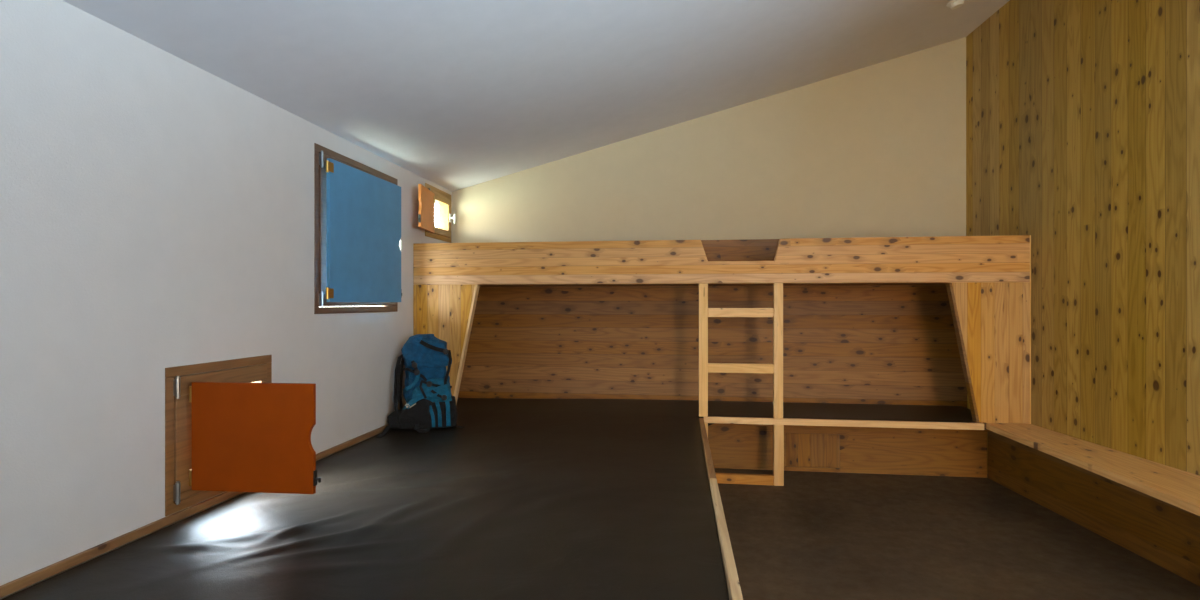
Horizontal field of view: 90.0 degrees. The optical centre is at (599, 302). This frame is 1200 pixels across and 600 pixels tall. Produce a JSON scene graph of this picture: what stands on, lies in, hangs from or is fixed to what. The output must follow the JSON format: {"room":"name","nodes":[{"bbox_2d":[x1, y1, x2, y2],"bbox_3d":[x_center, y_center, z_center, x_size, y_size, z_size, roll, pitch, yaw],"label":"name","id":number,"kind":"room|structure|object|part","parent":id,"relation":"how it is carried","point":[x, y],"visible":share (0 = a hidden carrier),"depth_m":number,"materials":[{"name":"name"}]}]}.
{"room":"bunk room","nodes":[
{"label":"bunk room","id":0,"kind":"room"},
{"bbox_2d":[0,0,451,599],"bbox_3d":[-1.635,0.137,2.093,0.100,2.097,6.330,0,0,7],"label":"wall","id":1,"kind":"structure","parent":0,"point":[157,210],"depth_m":2.02,"materials":[{"name":"beige paint"}]},
{"bbox_2d":[0,424,390,597],"bbox_3d":[-1.623,0.788,1.723,0.018,0.028,4.998,0,0,7],"label":"baseboard","id":2,"kind":"structure","parent":1,"relation":"attached to","point":[20,583],"depth_m":2.00,"materials":[{"name":"brown wood"}]},
{"bbox_2d":[165,355,271,515],"bbox_3d":[-1.557,0.504,2.457,0.160,0.538,0.571,0,0,7],"label":"window","id":3,"kind":"structure","parent":1,"relation":"in","point":[179,495],"depth_m":2.25,"materials":[{"name":"brown wood"}]},
{"bbox_2d":[189,382,320,493],"bbox_3d":[-1.279,0.497,2.222,0.519,0.402,0.022,0,0,6],"label":"window shutter","id":4,"kind":"object","parent":3,"relation":"attached to","point":[247,437],"visible":1,"depth_m":2.21,"materials":[{"name":"orange wood"}]},
{"bbox_2d":[314,143,401,313],"bbox_3d":[-1.419,-0.381,3.517,0.160,0.875,0.910,0,0,7],"label":"window","id":5,"kind":"structure","parent":1,"relation":"in","point":[321,153],"depth_m":3.13,"materials":[{"name":"blue painted wood"},{"name":"brown wood"},{"name":"glass"}]},
{"bbox_2d":[326,158,401,301],"bbox_3d":[-1.349,-0.378,3.498,0.021,0.745,0.821,0,0,8],"label":"window shutter","id":6,"kind":"object","parent":5,"relation":"attached to","point":[364,209],"visible":1,"depth_m":3.42,"materials":[{"name":"blue wood"}]},
{"bbox_2d":[425,183,455,242],"bbox_3d":[-1.271,-0.687,4.657,0.160,0.392,0.509,0,0,7],"label":"window","id":7,"kind":"structure","parent":1,"relation":"in","point":[443,199],"depth_m":4.81,"materials":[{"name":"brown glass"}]},
{"bbox_2d":[418,184,434,232],"bbox_3d":[-1.232,-0.664,4.267,0.021,0.293,0.416,0,0,-2],"label":"window shutter","id":8,"kind":"object","parent":7,"relation":"attached to","point":[426,213],"visible":1,"depth_m":4.22,"materials":[{"name":"orange wood"}]},
{"bbox_3d":[-1.279,-0.687,4.658,0.076,0.314,0.431,0,0,7],"label":"sash","id":9,"kind":"part","parent":7,"relation":"part of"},
{"bbox_3d":[-1.191,-0.682,4.849,0.050,0.080,0.028,0,0,7],"label":"handle","id":10,"kind":"part","parent":7,"relation":"part of","materials":[{"name":"white plastic"}]},
{"bbox_2d":[62,0,1008,206],"bbox_3d":[0.344,-1.529,1.836,5.291,1.606,6.330,0,0,7],"label":"ceiling","id":11,"kind":"structure","parent":0,"point":[456,95],"depth_m":3.13,"materials":[{"name":"white paint"}]},
{"bbox_2d":[947,0,963,9],"bbox_3d":[2.184,-1.836,3.679,0.100,0.053,0.104,0,0,2],"label":"smoke detector","id":12,"kind":"object","parent":11,"relation":"attached to","point":[954,4],"visible":1,"depth_m":3.66,"materials":[{"name":"white plastic"}]},
{"bbox_2d":[452,37,965,242],"bbox_3d":[1.080,-0.473,4.781,4.591,3.317,0.300,0,0,7],"label":"wall","id":13,"kind":"structure","parent":0,"point":[876,150],"depth_m":4.59,"materials":[{"name":"beige paint"}]},
{"bbox_2d":[413,235,1030,423],"bbox_3d":[0.718,0.181,4.307,3.990,1.336,0.731,0,0,7],"label":"bunk bed","id":14,"kind":"object","parent":13,"relation":"attached to","point":[937,320],"visible":0.87,"depth_m":4.47,"materials":[{"name":"brown wood"}]},
{"bbox_3d":[-1.083,0.358,4.200,0.448,0.971,0.050,0,0,7],"label":"panel","id":15,"kind":"part","parent":14,"relation":"part of","materials":[{"name":"brown wood"}]},
{"bbox_3d":[2.424,0.308,3.744,0.449,0.870,0.050,0,0,7],"label":"panel","id":16,"kind":"part","parent":14,"relation":"part of","materials":[{"name":"brown wood"}]},
{"bbox_2d":[714,468,1199,599],"bbox_3d":[0.765,1.245,1.781,4.941,0.120,6.330,0,0,7],"label":"floor","id":17,"kind":"structure","parent":0,"point":[816,535],"depth_m":2.94,"materials":[{"name":"brown concrete"}]},
{"bbox_2d":[699,418,742,599],"bbox_3d":[-0.591,0.970,1.948,2.005,0.429,5.706,0,0,7],"label":"platform","id":18,"kind":"object","parent":17,"relation":"on","point":[732,580],"visible":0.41,"depth_m":2.02,"materials":[{"name":"brown wood"}]},
{"bbox_2d":[1,398,987,599],"bbox_3d":[0.358,0.800,1.824,3.881,0.095,5.690,0,0,7],"label":"mattress","id":19,"kind":"object","parent":18,"relation":"on","point":[530,499],"visible":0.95,"depth_m":2.15,"materials":[{"name":"black fabric"}]},
{"bbox_2d":[375,334,463,437],"bbox_3d":[-1.104,0.502,3.808,0.495,0.598,0.470,0,0,-5],"label":"backpack","id":20,"kind":"object","parent":19,"relation":"on","point":[430,403],"visible":1,"depth_m":3.77,"materials":[{"name":"teal fabric"}]},
{"bbox_3d":[-1.122,0.309,3.905,0.322,0.216,0.274,0,0,-5],"label":"lid","id":21,"kind":"part","parent":20,"relation":"part of","materials":[{"name":"teal fabric"}]},
{"bbox_3d":[-1.065,0.698,3.794,0.306,0.180,0.151,0,0,-5],"label":"panel","id":22,"kind":"part","parent":20,"relation":"part of","materials":[{"name":"teal fabric"}]},
{"bbox_2d":[699,283,783,485],"bbox_3d":[0.923,0.528,3.936,0.542,1.311,0.042,0,0,7],"label":"ladder","id":23,"kind":"object","parent":17,"relation":"on","point":[777,479],"visible":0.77,"depth_m":3.91,"materials":[{"name":"brown wood"}]},
{"bbox_3d":[0.683,0.310,3.967,0.058,0.875,0.042,0,0,7],"label":"rail","id":24,"kind":"part","parent":23,"relation":"part of","materials":[{"name":"brown wood"}]},
{"bbox_3d":[0.699,0.987,3.965,0.027,0.394,0.042,0,0,7],"label":"rail","id":25,"kind":"part","parent":23,"relation":"part of","materials":[{"name":"brown wood"}]},
{"bbox_3d":[1.159,0.310,3.905,0.058,0.875,0.042,0,0,7],"label":"rail","id":26,"kind":"part","parent":23,"relation":"part of","materials":[{"name":"brown wood"}]},
{"bbox_3d":[1.161,0.987,3.905,0.062,0.394,0.042,0,0,7],"label":"rail","id":27,"kind":"part","parent":23,"relation":"part of","materials":[{"name":"brown wood"}]},
{"bbox_2d":[704,416,992,477],"bbox_3d":[1.659,0.967,4.174,1.942,0.435,0.710,0,0,7],"label":"frame","id":28,"kind":"object","parent":17,"relation":"on","point":[954,449],"visible":0.82,"depth_m":4.15,"materials":[{"name":"brown wood"}]},
{"bbox_2d":[984,423,1199,585],"bbox_3d":[2.430,0.964,1.987,0.532,0.440,4.168,0,0,7],"label":"wooden bench","id":29,"kind":"object","parent":17,"relation":"on","point":[1150,509],"visible":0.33,"depth_m":2.95,"materials":[{"name":"brown wood"}]},
{"bbox_2d":[966,0,1199,475],"bbox_3d":[2.576,-0.454,1.546,0.100,3.279,5.751,0,0,3],"label":"wall","id":30,"kind":"structure","parent":0,"point":[1083,116],"depth_m":3.13,"materials":[{"name":"brown wood"}]}
]}

